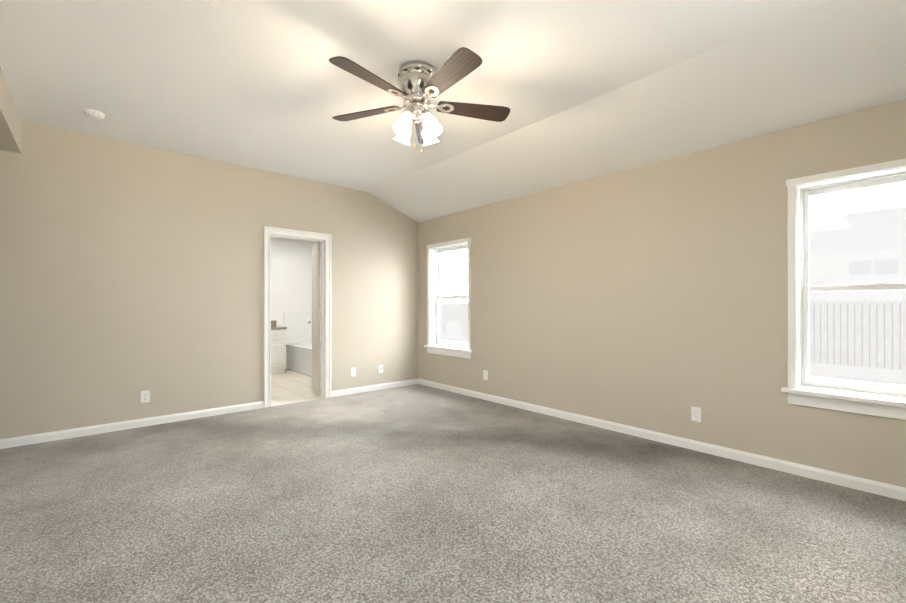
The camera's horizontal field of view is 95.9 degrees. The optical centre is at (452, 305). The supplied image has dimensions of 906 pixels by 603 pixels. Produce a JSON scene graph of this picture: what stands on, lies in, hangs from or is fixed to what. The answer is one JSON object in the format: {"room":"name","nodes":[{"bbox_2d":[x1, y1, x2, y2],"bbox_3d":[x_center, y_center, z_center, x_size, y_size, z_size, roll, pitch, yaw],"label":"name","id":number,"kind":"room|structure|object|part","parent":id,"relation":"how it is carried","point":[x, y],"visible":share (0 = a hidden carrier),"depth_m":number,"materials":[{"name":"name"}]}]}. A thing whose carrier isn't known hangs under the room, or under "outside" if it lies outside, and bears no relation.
{"room":"empty bedroom","nodes":[
{"label":"empty bedroom","id":0,"kind":"room"},
{"bbox_2d":[0,66,21,152],"bbox_3d":[-1.789,-0.291,1.247,0.120,2.950,5.780,0,0,-41],"label":"wall","id":1,"kind":"structure","parent":0,"point":[10,130],"depth_m":3.06,"materials":[{"name":"beige paint"}]},
{"bbox_2d":[0,121,417,438],"bbox_3d":[-2.606,-0.287,4.457,5.430,2.950,0.120,0,0,-41],"label":"wall","id":2,"kind":"structure","parent":0,"point":[129,272],"depth_m":4.08,"materials":[{"name":"beige paint"}]},
{"bbox_2d":[0,401,263,448],"bbox_3d":[-3.395,1.148,3.672,3.210,0.078,0.014,0,0,-41],"label":"baseboard","id":3,"kind":"structure","parent":2,"relation":"attached to","point":[104,428],"depth_m":3.88,"materials":[{"name":"white paint"}]},
{"bbox_2d":[141,390,149,402],"bbox_3d":[-3.018,0.897,4.007,0.072,0.116,0.009,0,0,-41],"label":"electrical outlet","id":4,"kind":"object","parent":2,"relation":"attached to","point":[145,396],"visible":1,"depth_m":4.01,"materials":[{"name":"white plastic"}]},
{"bbox_2d":[264,226,330,407],"bbox_3d":[-1.927,0.138,5.055,0.822,2.100,0.166,0,0,-41],"label":"door frame","id":5,"kind":"structure","parent":2,"relation":"attached to","point":[268,231],"depth_m":5.16,"materials":[{"name":"white paint"}]},
{"bbox_2d":[307,242,320,395],"bbox_3d":[-1.882,0.177,5.611,0.167,2.006,0.662,0,0,-25],"label":"bathroom door","id":6,"kind":"structure","parent":2,"relation":"in","point":[316,316],"depth_m":5.41,"materials":[{"name":"paint"}]},
{"bbox_2d":[351,368,355,376],"bbox_3d":[-1.338,0.900,5.483,0.072,0.116,0.009,0,0,-41],"label":"electrical outlet","id":7,"kind":"object","parent":2,"relation":"attached to","point":[353,371],"visible":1,"depth_m":5.48,"materials":[{"name":"white plastic"}]},
{"bbox_2d":[331,379,415,396],"bbox_3d":[-1.059,1.151,5.724,1.370,0.078,0.014,0,0,-41],"label":"baseboard","id":8,"kind":"structure","parent":2,"relation":"attached to","point":[349,391],"depth_m":5.66,"materials":[{"name":"white paint"}]},
{"bbox_2d":[378,365,382,372],"bbox_3d":[-1.016,0.900,5.760,0.072,0.116,0.018,0,0,-41],"label":"outlet","id":9,"kind":"object","parent":2,"relation":"attached to","point":[380,368],"visible":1,"depth_m":5.76,"materials":[{"name":"white plastic"}]},
{"bbox_2d":[271,236,319,241],"bbox_3d":[-2.605,-1.299,6.336,2.950,0.100,2.700,0,0,-41],"label":"ceiling","id":10,"kind":"structure","parent":0,"point":[295,239],"depth_m":7.77,"materials":[{"name":"white paint"}]},
{"bbox_2d":[271,237,320,343],"bbox_3d":[-3.535,-0.283,7.393,2.950,2.950,0.120,0,0,-41],"label":"wall","id":11,"kind":"structure","parent":0,"point":[291,275],"depth_m":7.72,"materials":[{"name":"paint"}]},
{"bbox_2d":[284,311,320,343],"bbox_3d":[-2.224,0.422,7.353,1.029,0.600,1.669,0,0,-41],"label":"wall panel","id":12,"kind":"object","parent":11,"relation":"attached to","point":[299,328],"visible":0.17,"depth_m":7.81,"materials":[{"name":"tile"}]},
{"bbox_2d":[271,369,322,405],"bbox_3d":[-2.605,1.231,6.332,2.950,0.080,2.940,0,0,-41],"label":"floor","id":13,"kind":"structure","parent":0,"point":[288,386],"depth_m":5.83,"materials":[{"name":"beige tile"}]},
{"bbox_2d":[271,320,286,373],"bbox_3d":[-3.511,0.696,6.940,1.170,0.991,0.587,0,0,-41],"label":"bathroom vanity","id":14,"kind":"object","parent":13,"relation":"on","point":[278,349],"visible":0.27,"depth_m":7.04,"materials":[{"name":"white paint"}]},
{"bbox_2d":[286,342,320,376],"bbox_3d":[-2.216,0.888,7.363,0.999,0.608,1.659,0,0,-41],"label":"bathtub","id":15,"kind":"object","parent":13,"relation":"on","point":[298,357],"visible":0.21,"depth_m":7.17,"materials":[{"name":"white ceramic"}]},
{"bbox_2d":[0,384,905,602],"bbox_3d":[-0.658,1.225,2.238,5.430,0.080,5.780,0,0,-41],"label":"floor carpet","id":16,"kind":"object","parent":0,"point":[417,493],"visible":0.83,"depth_m":2.29,"materials":[{"name":"grey carpet"}]},
{"bbox_2d":[0,0,905,222],"bbox_3d":[-0.219,-1.506,2.628,4.300,0.517,5.780,0,0,-41],"label":"ceiling","id":17,"kind":"structure","parent":0,"point":[582,90],"depth_m":2.73,"materials":[{"name":"white paint"}]},
{"bbox_2d":[83,109,104,119],"bbox_3d":[-2.916,-1.543,3.320,0.136,0.041,0.136,0,0,-41],"label":"smoke detector","id":18,"kind":"object","parent":17,"relation":"attached to","point":[94,114],"visible":1,"depth_m":3.29,"materials":[{"name":"plastic"}]},
{"bbox_2d":[200,0,218,6],"bbox_3d":[-1.259,-1.557,1.888,0.360,0.017,0.360,0,0,-41],"label":"ceiling vent","id":19,"kind":"object","parent":17,"relation":"in","point":[213,2],"visible":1,"depth_m":2.11,"materials":[{"name":"white metal"}]},
{"bbox_2d":[329,47,509,153],"bbox_3d":[-0.240,-1.279,2.708,1.254,0.570,1.251,0,0,-41],"label":"ceiling fan","id":20,"kind":"object","parent":17,"relation":"hanging from","point":[421,84],"visible":1,"depth_m":2.65,"materials":[{"name":"brown wood"}]},
{"bbox_3d":[-0.608,-1.352,2.886,0.520,0.006,0.156,0,13,21],"label":"blade","id":21,"kind":"part","parent":20,"relation":"part of","materials":[{"name":"brown wood"}]},
{"label":"blade","id":22,"kind":"part","parent":20,"relation":"part of","materials":[{"name":"brown wood"}]},
{"label":"blade","id":23,"kind":"part","parent":20,"relation":"part of","materials":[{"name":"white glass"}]},
{"bbox_3d":[-0.026,-1.353,2.411,0.156,0.006,0.520,15,-8,-32],"label":"blade","id":24,"kind":"part","parent":20,"relation":"part of","materials":[{"name":"brown wood"}]},
{"label":"blade","id":25,"kind":"part","parent":20,"relation":"part of","materials":[{"name":"brown wood"}]},
{"bbox_2d":[418,98,905,487],"bbox_3d":[1.409,0.063,4.137,0.180,3.650,5.900,0,0,-41],"label":"wall","id":26,"kind":"structure","parent":0,"point":[652,297],"depth_m":3.49,"materials":[{"name":"beige paint"}]},
{"bbox_2d":[424,237,471,358],"bbox_3d":[-0.025,-0.091,5.719,0.225,1.582,0.974,0,0,-41],"label":"window","id":27,"kind":"structure","parent":26,"relation":"in","point":[437,345],"depth_m":5.93,"materials":[{"name":"white paint"}]},
{"bbox_2d":[483,370,487,379],"bbox_3d":[0.408,0.879,5.132,0.009,0.116,0.072,0,0,-41],"label":"electrical outlet","id":28,"kind":"object","parent":26,"relation":"attached to","point":[485,374],"visible":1,"depth_m":5.13,"materials":[{"name":"white plastic"}]},
{"bbox_2d":[416,378,905,500],"bbox_3d":[1.336,1.149,4.071,0.014,0.078,5.660,0,0,-41],"label":"baseboard","id":29,"kind":"structure","parent":26,"relation":"attached to","point":[870,486],"depth_m":3.25,"materials":[{"name":"white paint"}]},
{"bbox_2d":[691,406,700,421],"bbox_3d":[1.985,0.892,3.337,0.009,0.116,0.072,0,0,-41],"label":"electrical outlet","id":30,"kind":"object","parent":26,"relation":"attached to","point":[695,413],"visible":1,"depth_m":3.33,"materials":[{"name":"white plastic"}]},
{"bbox_2d":[781,158,905,419],"bbox_3d":[2.721,-0.096,2.594,0.225,1.582,0.974,0,0,-41],"label":"window","id":31,"kind":"structure","parent":26,"relation":"in","point":[879,399],"depth_m":2.79,"materials":[{"name":"white paint"}]},
{"label":"outside","id":32,"kind":"structure","parent":0,"visible":0},
{"bbox_2d":[440,333,905,385],"bbox_3d":[17.499,1.762,28.523,56.190,0.100,80.000,0,0,-41],"label":"ground","id":33,"kind":"structure","parent":32,"point":[815,370],"depth_m":10.08,"materials":[{"name":"white"}]},
{"bbox_2d":[440,299,905,370],"bbox_3d":[3.925,0.774,19.324,0.070,1.850,64.098,0,0,-41],"label":"fence","id":34,"kind":"object","parent":33,"relation":"on","point":[857,351],"depth_m":11.22,"materials":[{"name":"white wood"}]},
{"bbox_2d":[809,206,905,302],"bbox_3d":[17.115,-1.343,21.533,11.000,6.090,23.000,0,0,-41],"label":"house","id":35,"kind":"structure","parent":33,"relation":"on","point":[876,254],"depth_m":16.15,"materials":[{"name":"white"}]}
]}

